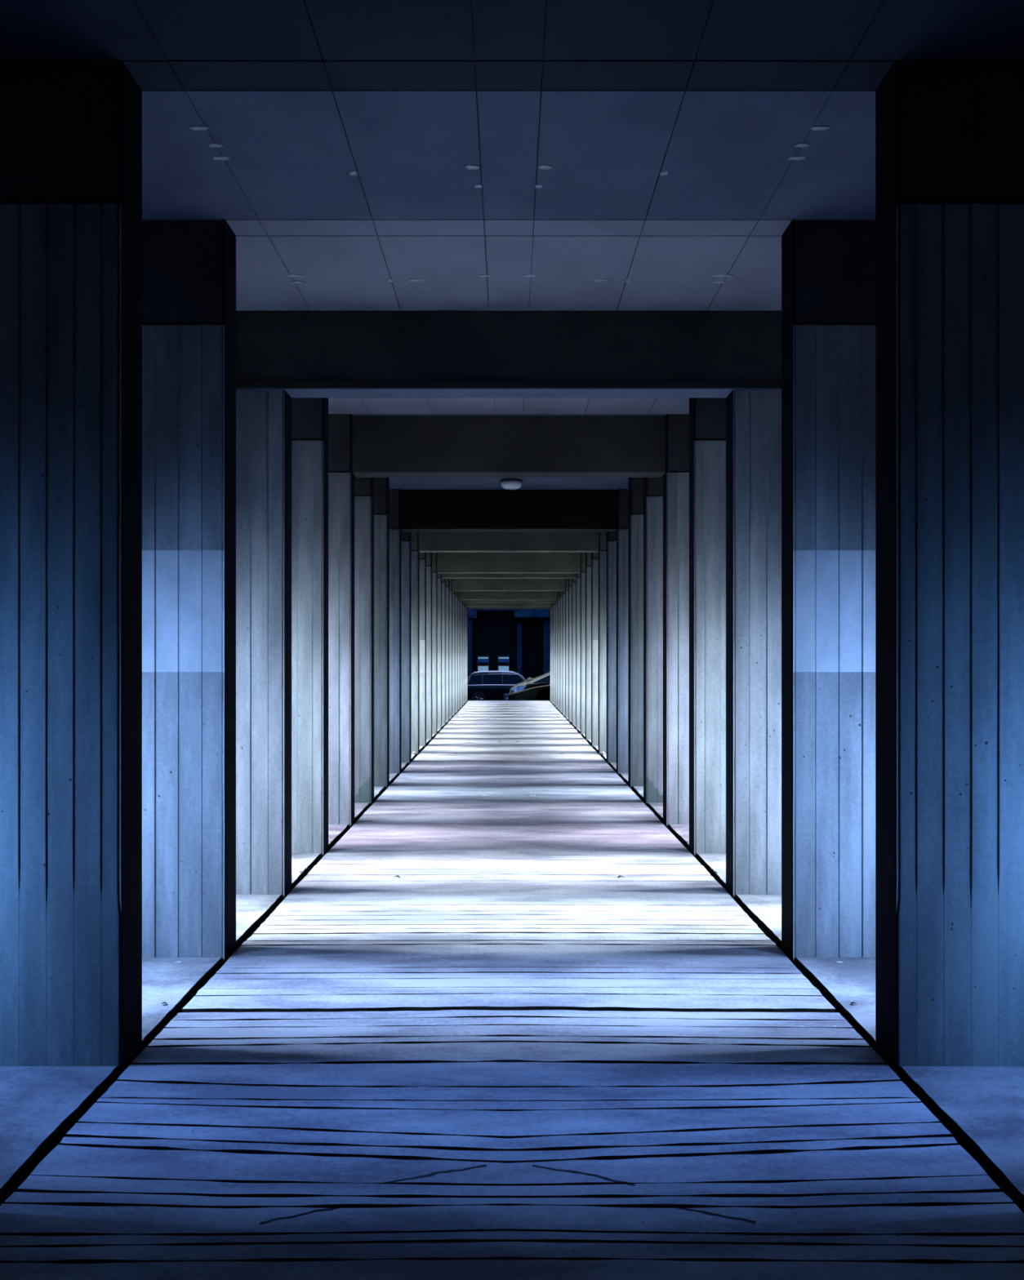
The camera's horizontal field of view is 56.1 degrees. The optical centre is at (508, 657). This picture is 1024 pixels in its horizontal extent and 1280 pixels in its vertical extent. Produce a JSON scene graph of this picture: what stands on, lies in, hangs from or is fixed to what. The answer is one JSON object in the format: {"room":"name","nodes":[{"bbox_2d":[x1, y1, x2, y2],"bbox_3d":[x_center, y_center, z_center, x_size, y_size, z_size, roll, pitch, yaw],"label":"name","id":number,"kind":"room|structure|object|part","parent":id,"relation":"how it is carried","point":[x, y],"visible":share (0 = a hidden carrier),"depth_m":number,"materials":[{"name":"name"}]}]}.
{"room":"covered walkway","nodes":[
{"label":"covered walkway","id":0,"kind":"room"},
{"bbox_2d":[0,701,466,1205],"bbox_3d":[-5.375,1.560,14.625,7.889,0.120,37.250,0,0,0],"label":"floor","id":1,"kind":"structure","parent":0,"point":[39,1105],"depth_m":3.46,"materials":[{"name":"concrete"}]},
{"bbox_2d":[0,60,142,1071],"bbox_3d":[-1.868,-0.333,3.611,0.904,3.707,0.195,0,0,0],"label":"concrete pier","id":2,"kind":"object","parent":1,"relation":"on","point":[71,131],"visible":1,"depth_m":3.52,"materials":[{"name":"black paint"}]},
{"bbox_2d":[142,219,235,961],"bbox_3d":[-1.868,-0.333,4.888,0.904,3.707,0.200,0,0,0],"label":"concrete pier","id":3,"kind":"object","parent":1,"relation":"on","point":[188,267],"visible":0.49,"depth_m":4.80,"materials":[{"name":"black paint"}]},
{"bbox_2d":[235,389,291,897],"bbox_3d":[-1.868,-0.085,6.166,0.904,3.211,0.203,0,0,0],"label":"concrete pier","id":4,"kind":"object","parent":1,"relation":"on","point":[263,417],"visible":0.35,"depth_m":6.08,"materials":[{"name":"black paint"}]},
{"bbox_2d":[235,311,781,397],"bbox_3d":[0.000,-1.939,6.154,4.640,0.493,0.224,0,0,0],"label":"concrete beam","id":5,"kind":"structure","parent":4,"relation":"on","point":[300,353],"depth_m":6.05,"materials":[{"name":"black concrete"}]},
{"bbox_2d":[291,397,328,855],"bbox_3d":[-1.868,-0.333,7.444,0.904,3.707,0.199,0,0,0],"label":"concrete pier","id":6,"kind":"object","parent":1,"relation":"on","point":[309,415],"visible":0.38,"depth_m":7.35,"materials":[{"name":"black paint"}]},
{"bbox_2d":[328,413,354,826],"bbox_3d":[-1.868,-0.333,8.722,0.904,3.707,0.201,0,0,0],"label":"concrete pier","id":7,"kind":"object","parent":1,"relation":"on","point":[340,476],"visible":0.16,"depth_m":8.63,"materials":[{"name":"black paint"}]},
{"bbox_2d":[354,475,373,804],"bbox_3d":[-1.868,-0.333,10.000,0.904,3.707,0.199,0,0,0],"label":"concrete pier","id":8,"kind":"object","parent":1,"relation":"on","point":[363,486],"visible":0.19,"depth_m":9.91,"materials":[{"name":"black paint"}]},
{"bbox_2d":[373,477,389,787],"bbox_3d":[-1.868,-0.333,11.278,0.904,3.707,0.200,0,0,0],"label":"concrete pier","id":9,"kind":"object","parent":1,"relation":"on","point":[381,485],"visible":0.14,"depth_m":11.19,"materials":[{"name":"black paint"}]},
{"bbox_2d":[389,488,400,774],"bbox_3d":[-1.868,-0.333,12.556,0.904,3.707,0.202,0,0,0],"label":"concrete pier","id":10,"kind":"object","parent":1,"relation":"on","point":[394,494],"visible":0.16,"depth_m":12.46,"materials":[{"name":"black paint"}]},
{"bbox_2d":[400,530,411,763],"bbox_3d":[-1.868,-0.333,13.835,0.904,3.707,0.197,0,0,0],"label":"concrete pier","id":11,"kind":"object","parent":1,"relation":"on","point":[406,536],"visible":0.14,"depth_m":13.74,"materials":[{"name":"black paint"}]},
{"bbox_2d":[411,531,419,754],"bbox_3d":[-1.868,-0.333,15.112,0.904,3.707,0.201,0,0,0],"label":"concrete pier","id":12,"kind":"object","parent":1,"relation":"on","point":[415,535],"visible":0.07,"depth_m":15.02,"materials":[{"name":"black paint"}]},
{"bbox_2d":[419,552,426,746],"bbox_3d":[-1.868,-0.333,16.391,0.904,3.707,0.198,0,0,0],"label":"concrete pier","id":13,"kind":"object","parent":1,"relation":"on","point":[422,555],"visible":0.1,"depth_m":16.30,"materials":[{"name":"black paint"}]},
{"bbox_2d":[426,552,431,740],"bbox_3d":[-1.868,-0.333,17.669,0.904,3.707,0.198,0,0,0],"label":"concrete pier","id":14,"kind":"object","parent":1,"relation":"on","point":[428,555],"visible":0.16,"depth_m":17.57,"materials":[{"name":"black paint"}]},
{"bbox_2d":[431,552,437,734],"bbox_3d":[-1.868,-0.333,18.946,0.904,3.707,0.200,0,0,0],"label":"concrete pier","id":15,"kind":"object","parent":1,"relation":"on","point":[434,575],"visible":0.13,"depth_m":18.85,"materials":[{"name":"black paint"}]},
{"bbox_2d":[437,573,441,729],"bbox_3d":[-1.868,-0.333,20.224,0.904,3.707,0.202,0,0,0],"label":"concrete pier","id":16,"kind":"object","parent":1,"relation":"on","point":[439,575],"visible":0.14,"depth_m":20.14,"materials":[{"name":"black paint"}]},
{"bbox_2d":[441,578,445,725],"bbox_3d":[-1.868,-0.333,21.503,0.904,3.707,0.196,0,0,0],"label":"concrete pier","id":17,"kind":"object","parent":1,"relation":"on","point":[443,580],"visible":0.05,"depth_m":21.41,"materials":[{"name":"black paint"}]},
{"bbox_2d":[445,578,448,721],"bbox_3d":[-1.868,-0.333,22.780,0.904,3.707,0.201,0,0,0],"label":"concrete pier","id":18,"kind":"object","parent":1,"relation":"on","point":[446,580],"visible":0.11,"depth_m":22.69,"materials":[{"name":"black paint"}]},
{"bbox_2d":[448,578,452,718],"bbox_3d":[-1.868,-0.333,24.058,0.904,3.707,0.200,0,0,0],"label":"concrete pier","id":19,"kind":"object","parent":1,"relation":"on","point":[450,580],"visible":0.12,"depth_m":23.97,"materials":[{"name":"black paint"}]},
{"bbox_2d":[452,591,455,715],"bbox_3d":[-1.868,-0.333,25.336,0.904,3.707,0.201,0,0,0],"label":"concrete pier","id":20,"kind":"object","parent":1,"relation":"on","point":[453,592],"visible":0.15,"depth_m":25.25,"materials":[{"name":"black paint"}]},
{"bbox_2d":[455,591,457,712],"bbox_3d":[-1.868,-0.333,26.614,0.904,3.707,0.202,0,0,0],"label":"concrete pier","id":21,"kind":"object","parent":1,"relation":"on","point":[456,592],"visible":0.05,"depth_m":26.52,"materials":[{"name":"black paint"}]},
{"bbox_2d":[457,591,460,709],"bbox_3d":[-1.868,-0.333,27.892,0.904,3.707,0.199,0,0,0],"label":"concrete pier","id":22,"kind":"object","parent":1,"relation":"on","point":[459,600],"visible":0.1,"depth_m":27.80,"materials":[{"name":"black paint"}]},
{"bbox_2d":[460,600,462,707],"bbox_3d":[-1.868,-0.333,29.170,0.904,3.707,0.202,0,0,0],"label":"concrete pier","id":23,"kind":"object","parent":1,"relation":"on","point":[460,600],"visible":0.08,"depth_m":29.07,"materials":[{"name":"black paint"}]},
{"bbox_2d":[462,602,464,705],"bbox_3d":[-1.868,-0.333,30.448,0.904,3.707,0.200,0,0,0],"label":"concrete pier","id":24,"kind":"object","parent":1,"relation":"on","point":[463,603],"visible":0.12,"depth_m":30.36,"materials":[{"name":"black paint"}]},
{"bbox_2d":[464,602,466,703],"bbox_3d":[-1.868,-0.333,31.727,0.904,3.707,0.199,0,0,0],"label":"concrete pier","id":25,"kind":"object","parent":1,"relation":"on","point":[464,602],"visible":0.07,"depth_m":31.67,"materials":[{"name":"black paint"}]},
{"bbox_2d":[466,607,467,701],"bbox_3d":[-1.868,-0.333,33.005,0.904,3.707,0.199,0,0,0],"label":"concrete pier","id":26,"kind":"object","parent":1,"relation":"on","point":[466,607],"visible":0.09,"depth_m":32.92,"materials":[{"name":"black paint"}]},
{"bbox_2d":[0,700,1023,1279],"bbox_3d":[0.000,1.950,14.625,2.803,0.900,37.250,0,0,0],"label":"floor","id":27,"kind":"structure","parent":0,"point":[508,1095],"depth_m":3.24,"materials":[{"name":"wood"}]},
{"bbox_2d":[0,0,1023,489],"bbox_3d":[0.000,-2.359,14.625,5.540,0.355,37.250,0,0,0],"label":"ceiling","id":28,"kind":"structure","parent":0,"point":[357,155],"depth_m":3.99,"materials":[{"name":"concrete"}]},
{"bbox_2d":[351,415,665,477],"bbox_3d":[0.000,-1.929,8.807,2.830,0.513,0.250,0,0,0],"label":"concrete beam","id":29,"kind":"structure","parent":28,"relation":"attached to","point":[383,446],"depth_m":8.68,"materials":[{"name":"grey concrete"}]},
{"bbox_2d":[400,489,617,531],"bbox_3d":[0.000,-1.929,12.641,2.830,0.513,0.250,0,0,0],"label":"concrete beam","id":30,"kind":"structure","parent":28,"relation":"attached to","point":[420,510],"depth_m":12.52,"materials":[{"name":"black paint"}]},
{"bbox_2d":[418,531,598,552],"bbox_3d":[0.000,-1.929,15.197,2.830,0.513,0.250,0,0,0],"label":"concrete beam","id":31,"kind":"structure","parent":28,"relation":"attached to","point":[428,541],"depth_m":15.07,"materials":[{"name":"grey concrete"}]},
{"bbox_2d":[436,552,580,573],"bbox_3d":[0.000,-1.929,19.031,2.830,0.513,0.250,0,0,0],"label":"concrete beam","id":32,"kind":"structure","parent":28,"relation":"attached to","point":[446,562],"depth_m":18.91,"materials":[{"name":"grey concrete"}]},
{"bbox_2d":[452,578,564,591],"bbox_3d":[0.000,-1.929,24.143,2.830,0.513,0.250,0,0,0],"label":"concrete beam","id":33,"kind":"structure","parent":28,"relation":"attached to","point":[458,584],"depth_m":24.02,"materials":[{"name":"grey concrete"}]},
{"bbox_2d":[459,591,557,599],"bbox_3d":[0.000,-1.929,27.977,2.830,0.513,0.250,0,0,0],"label":"concrete beam","id":34,"kind":"structure","parent":28,"relation":"attached to","point":[464,595],"depth_m":27.85,"materials":[{"name":"grey concrete"}]},
{"bbox_2d":[462,600,555,602],"bbox_3d":[0.000,-1.929,29.255,2.830,0.513,0.250,0,0,0],"label":"concrete beam","id":35,"kind":"structure","parent":28,"relation":"attached to","point":[463,601],"depth_m":29.13,"materials":[{"name":"grey concrete"}]},
{"bbox_2d":[441,573,576,578],"bbox_3d":[0.000,-1.929,20.309,2.830,0.513,0.250,0,0,0],"label":"concrete beam","id":36,"kind":"structure","parent":28,"relation":"attached to","point":[444,575],"depth_m":20.18,"materials":[{"name":"grey concrete"}]},
{"bbox_2d":[466,602,551,607],"bbox_3d":[0.000,-1.929,31.811,2.830,0.513,0.250,0,0,0],"label":"concrete beam","id":37,"kind":"structure","parent":28,"relation":"attached to","point":[468,604],"depth_m":31.68,"materials":[{"name":"grey concrete"}]},
{"bbox_2d":[467,607,550,608],"bbox_3d":[0.000,-1.929,33.089,2.830,0.513,0.250,0,0,0],"label":"concrete beam","id":38,"kind":"structure","parent":28,"relation":"attached to","point":[468,607],"depth_m":32.97,"materials":[{"name":"grey concrete"}]},
{"bbox_2d":[500,478,521,489],"bbox_3d":[0.030,-2.131,11.840,0.270,0.112,0.270,0,0,0],"label":"ceiling lamp","id":39,"kind":"object","parent":28,"relation":"attached to","point":[506,483],"visible":1,"depth_m":11.74,"materials":[{"name":"white glass"}]},
{"bbox_3d":[0.030,-2.171,11.840,0.270,0.032,0.270,0,0,0],"label":"plate","id":40,"kind":"part","parent":39,"relation":"part of","materials":[{"name":"black metal"}]},
{"bbox_2d":[550,701,1023,1213],"bbox_3d":[5.375,1.560,14.625,7.889,0.120,37.250,0,0,0],"label":"floor","id":41,"kind":"structure","parent":0,"point":[981,1107],"depth_m":3.44,"materials":[{"name":"concrete"}]},
{"bbox_2d":[549,607,551,701],"bbox_3d":[1.868,-0.333,33.005,0.904,3.707,0.199,0,0,0],"label":"concrete pier","id":42,"kind":"object","parent":41,"relation":"on","point":[550,607],"visible":0.08,"depth_m":32.93,"materials":[{"name":"black paint"}]},
{"bbox_2d":[551,602,554,703],"bbox_3d":[1.868,-0.333,31.727,0.904,3.707,0.199,0,0,0],"label":"concrete pier","id":43,"kind":"object","parent":41,"relation":"on","point":[553,604],"visible":0.05,"depth_m":31.64,"materials":[{"name":"black paint"}]},
{"bbox_2d":[553,602,555,705],"bbox_3d":[1.868,-0.333,30.448,0.904,3.707,0.200,0,0,0],"label":"concrete pier","id":44,"kind":"object","parent":41,"relation":"on","point":[553,602],"visible":0.09,"depth_m":30.36,"materials":[{"name":"black paint"}]},
{"bbox_2d":[555,600,557,707],"bbox_3d":[1.868,-0.333,29.170,0.904,3.707,0.202,0,0,0],"label":"concrete pier","id":45,"kind":"object","parent":41,"relation":"on","point":[556,601],"visible":0.08,"depth_m":29.08,"materials":[{"name":"black paint"}]},
{"bbox_2d":[557,591,560,709],"bbox_3d":[1.868,-0.333,27.892,0.904,3.707,0.199,0,0,0],"label":"concrete pier","id":46,"kind":"object","parent":41,"relation":"on","point":[557,591],"visible":0.08,"depth_m":27.80,"materials":[{"name":"black paint"}]},
{"bbox_2d":[559,591,562,712],"bbox_3d":[1.868,-0.333,26.614,0.904,3.707,0.202,0,0,0],"label":"concrete pier","id":47,"kind":"object","parent":41,"relation":"on","point":[560,592],"visible":0.09,"depth_m":26.52,"materials":[{"name":"black paint"}]},
{"bbox_2d":[562,591,564,715],"bbox_3d":[1.868,-0.333,25.336,0.904,3.707,0.201,0,0,0],"label":"concrete pier","id":48,"kind":"object","parent":41,"relation":"on","point":[563,592],"visible":0.09,"depth_m":25.25,"materials":[{"name":"black paint"}]},
{"bbox_2d":[564,578,568,718],"bbox_3d":[1.868,-0.333,24.058,0.904,3.707,0.200,0,0,0],"label":"concrete pier","id":49,"kind":"object","parent":41,"relation":"on","point":[566,580],"visible":0.1,"depth_m":23.97,"materials":[{"name":"black paint"}]},
{"bbox_2d":[568,578,571,721],"bbox_3d":[1.868,-0.333,22.780,0.904,3.707,0.201,0,0,0],"label":"concrete pier","id":50,"kind":"object","parent":41,"relation":"on","point":[569,580],"visible":0.08,"depth_m":22.69,"materials":[{"name":"black paint"}]},
{"bbox_2d":[571,578,575,725],"bbox_3d":[1.868,-0.333,21.503,0.904,3.707,0.196,0,0,0],"label":"concrete pier","id":51,"kind":"object","parent":41,"relation":"on","point":[573,580],"visible":0.09,"depth_m":21.41,"materials":[{"name":"black paint"}]},
{"bbox_2d":[575,573,580,729],"bbox_3d":[1.868,-0.333,20.224,0.904,3.707,0.202,0,0,0],"label":"concrete pier","id":52,"kind":"object","parent":41,"relation":"on","point":[578,575],"visible":0.22,"depth_m":20.14,"materials":[{"name":"black paint"}]},
{"bbox_2d":[580,552,585,734],"bbox_3d":[1.868,-0.333,18.946,0.904,3.707,0.200,0,0,0],"label":"concrete pier","id":53,"kind":"object","parent":41,"relation":"on","point":[582,554],"visible":0.13,"depth_m":18.85,"materials":[{"name":"black paint"}]},
{"bbox_2d":[585,552,591,740],"bbox_3d":[1.868,-0.333,17.669,0.904,3.707,0.198,0,0,0],"label":"concrete pier","id":54,"kind":"object","parent":41,"relation":"on","point":[588,555],"visible":0.2,"depth_m":17.57,"materials":[{"name":"black paint"}]},
{"bbox_2d":[591,551,598,746],"bbox_3d":[1.868,-0.333,16.391,0.904,3.707,0.198,0,0,0],"label":"concrete pier","id":55,"kind":"object","parent":41,"relation":"on","point":[594,556],"visible":0.11,"depth_m":16.30,"materials":[{"name":"black paint"}]},
{"bbox_2d":[598,531,606,754],"bbox_3d":[1.868,-0.333,15.112,0.904,3.707,0.201,0,0,0],"label":"concrete pier","id":56,"kind":"object","parent":41,"relation":"on","point":[602,535],"visible":0.11,"depth_m":15.02,"materials":[{"name":"black paint"}]},
{"bbox_2d":[606,530,616,763],"bbox_3d":[1.868,-0.333,13.835,0.904,3.707,0.197,0,0,0],"label":"concrete pier","id":57,"kind":"object","parent":41,"relation":"on","point":[611,535],"visible":0.12,"depth_m":13.74,"materials":[{"name":"black paint"}]},
{"bbox_2d":[616,488,627,774],"bbox_3d":[1.868,-0.333,12.556,0.904,3.707,0.202,0,0,0],"label":"concrete pier","id":58,"kind":"object","parent":41,"relation":"on","point":[622,494],"visible":0.25,"depth_m":12.46,"materials":[{"name":"black paint"}]},
{"bbox_2d":[627,477,643,787],"bbox_3d":[1.868,-0.333,11.278,0.904,3.707,0.200,0,0,0],"label":"concrete pier","id":59,"kind":"object","parent":41,"relation":"on","point":[635,485],"visible":0.22,"depth_m":11.19,"materials":[{"name":"black paint"}]},
{"bbox_2d":[643,475,662,804],"bbox_3d":[1.868,-0.333,10.000,0.904,3.707,0.199,0,0,0],"label":"concrete pier","id":60,"kind":"object","parent":41,"relation":"on","point":[652,486],"visible":0.23,"depth_m":9.91,"materials":[{"name":"black paint"}]},
{"bbox_2d":[662,413,688,826],"bbox_3d":[1.868,-0.333,8.722,0.904,3.707,0.201,0,0,0],"label":"concrete pier","id":61,"kind":"object","parent":41,"relation":"on","point":[676,476],"visible":0.3,"depth_m":8.63,"materials":[{"name":"black paint"}]},
{"bbox_2d":[688,397,725,855],"bbox_3d":[1.868,-0.333,7.444,0.904,3.707,0.199,0,0,0],"label":"concrete pier","id":62,"kind":"object","parent":41,"relation":"on","point":[707,415],"visible":0.34,"depth_m":7.36,"materials":[{"name":"black paint"}]},
{"bbox_2d":[725,389,781,897],"bbox_3d":[1.868,-0.085,6.166,0.904,3.211,0.203,0,0,0],"label":"concrete pier","id":63,"kind":"object","parent":41,"relation":"on","point":[753,417],"visible":0.39,"depth_m":6.08,"materials":[{"name":"black paint"}]},
{"bbox_2d":[781,219,875,961],"bbox_3d":[1.868,-0.333,4.888,0.904,3.707,0.200,0,0,0],"label":"concrete pier","id":64,"kind":"object","parent":41,"relation":"on","point":[828,267],"visible":0.49,"depth_m":4.80,"materials":[{"name":"black paint"}]},
{"bbox_2d":[875,60,1023,1071],"bbox_3d":[1.868,-0.333,3.611,0.904,3.707,0.195,0,0,0],"label":"concrete pier","id":65,"kind":"object","parent":41,"relation":"on","point":[949,135],"visible":1,"depth_m":3.52,"materials":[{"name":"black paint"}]},
{"label":"outside","id":66,"kind":"structure","parent":0,"visible":0},
{"bbox_3d":[0.000,2.380,51.626,60.000,0.200,36.749,0,0,0],"label":"ground","id":67,"kind":"structure","parent":66,"visible":0},
{"bbox_2d":[467,671,526,700],"bbox_3d":[0.015,1.465,45.900,4.630,1.630,2.120,0,0,0],"label":"estate car","id":68,"kind":"object","parent":67,"relation":"on","point":[482,685],"visible":0.47,"depth_m":45.05,"materials":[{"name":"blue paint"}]},
{"bbox_3d":[-0.510,1.319,45.008,3.081,0.090,0.083,0,0,0],"label":"belt trim","id":69,"kind":"part","parent":68,"relation":"part of","materials":[{"name":"silver metal"}]},
{"bbox_3d":[-0.667,0.745,45.280,2.283,0.191,0.080,0,0,0],"label":"roof rail","id":70,"kind":"part","parent":68,"relation":"part of","materials":[{"name":"silver metal"}]},
{"bbox_3d":[0.018,1.023,45.162,1.937,0.516,0.121,0,0,4],"label":"window trim","id":71,"kind":"part","parent":68,"relation":"part of","materials":[{"name":"silver metal"}]},
{"bbox_2d":[467,608,549,679],"bbox_3d":[0.000,-3.610,59.700,28.000,11.780,6.600,0,0,0],"label":"office building","id":72,"kind":"structure","parent":67,"relation":"on","point":[514,640],"depth_m":57.01,"materials":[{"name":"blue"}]},
{"bbox_3d":[-1.520,0.192,56.965,0.614,0.217,0.030,0,0,0],"label":"pane","id":73,"kind":"part","parent":72,"relation":"part of","materials":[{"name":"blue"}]},
{"bbox_3d":[-1.520,0.410,56.965,0.614,0.217,0.030,0,0,0],"label":"pane","id":74,"kind":"part","parent":72,"relation":"part of","materials":[{"name":"black"}]},
{"bbox_2d":[477,666,488,671],"bbox_3d":[-1.520,0.679,56.965,0.614,0.321,0.030,0,0,0],"label":"blind","id":75,"kind":"object","parent":72,"relation":"hanging from","point":[479,668],"depth_m":56.95,"materials":[{"name":"white fabric"}]},
{"bbox_3d":[-0.304,0.192,56.965,0.614,0.217,0.030,0,0,0],"label":"pane","id":76,"kind":"part","parent":72,"relation":"part of","materials":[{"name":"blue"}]},
{"bbox_3d":[-0.304,0.410,56.965,0.614,0.217,0.030,0,0,0],"label":"pane","id":77,"kind":"part","parent":72,"relation":"part of","materials":[{"name":"black"}]},
{"bbox_2d":[497,666,508,671],"bbox_3d":[-0.304,0.679,56.965,0.614,0.321,0.030,0,0,0],"label":"blind","id":78,"kind":"object","parent":72,"relation":"hanging from","point":[500,668],"depth_m":56.95,"materials":[{"name":"white fabric"}]},
{"bbox_2d":[503,671,549,700],"bbox_3d":[1.916,1.355,40.350,4.226,1.850,1.859,0,0,0],"label":"car","id":79,"kind":"object","parent":67,"relation":"on","point":[537,688],"visible":0.27,"depth_m":39.50,"materials":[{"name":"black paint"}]},
{"bbox_3d":[1.795,1.318,39.473,3.521,0.516,0.144,0,0,2],"label":"belt moulding","id":80,"kind":"part","parent":79,"relation":"part of","materials":[{"name":"beige paint"}]},
{"bbox_3d":[2.396,1.462,39.466,2.633,0.553,0.001,0,0,0],"label":"door panel","id":81,"kind":"part","parent":79,"relation":"part of","materials":[{"name":"black metal"}]}
]}

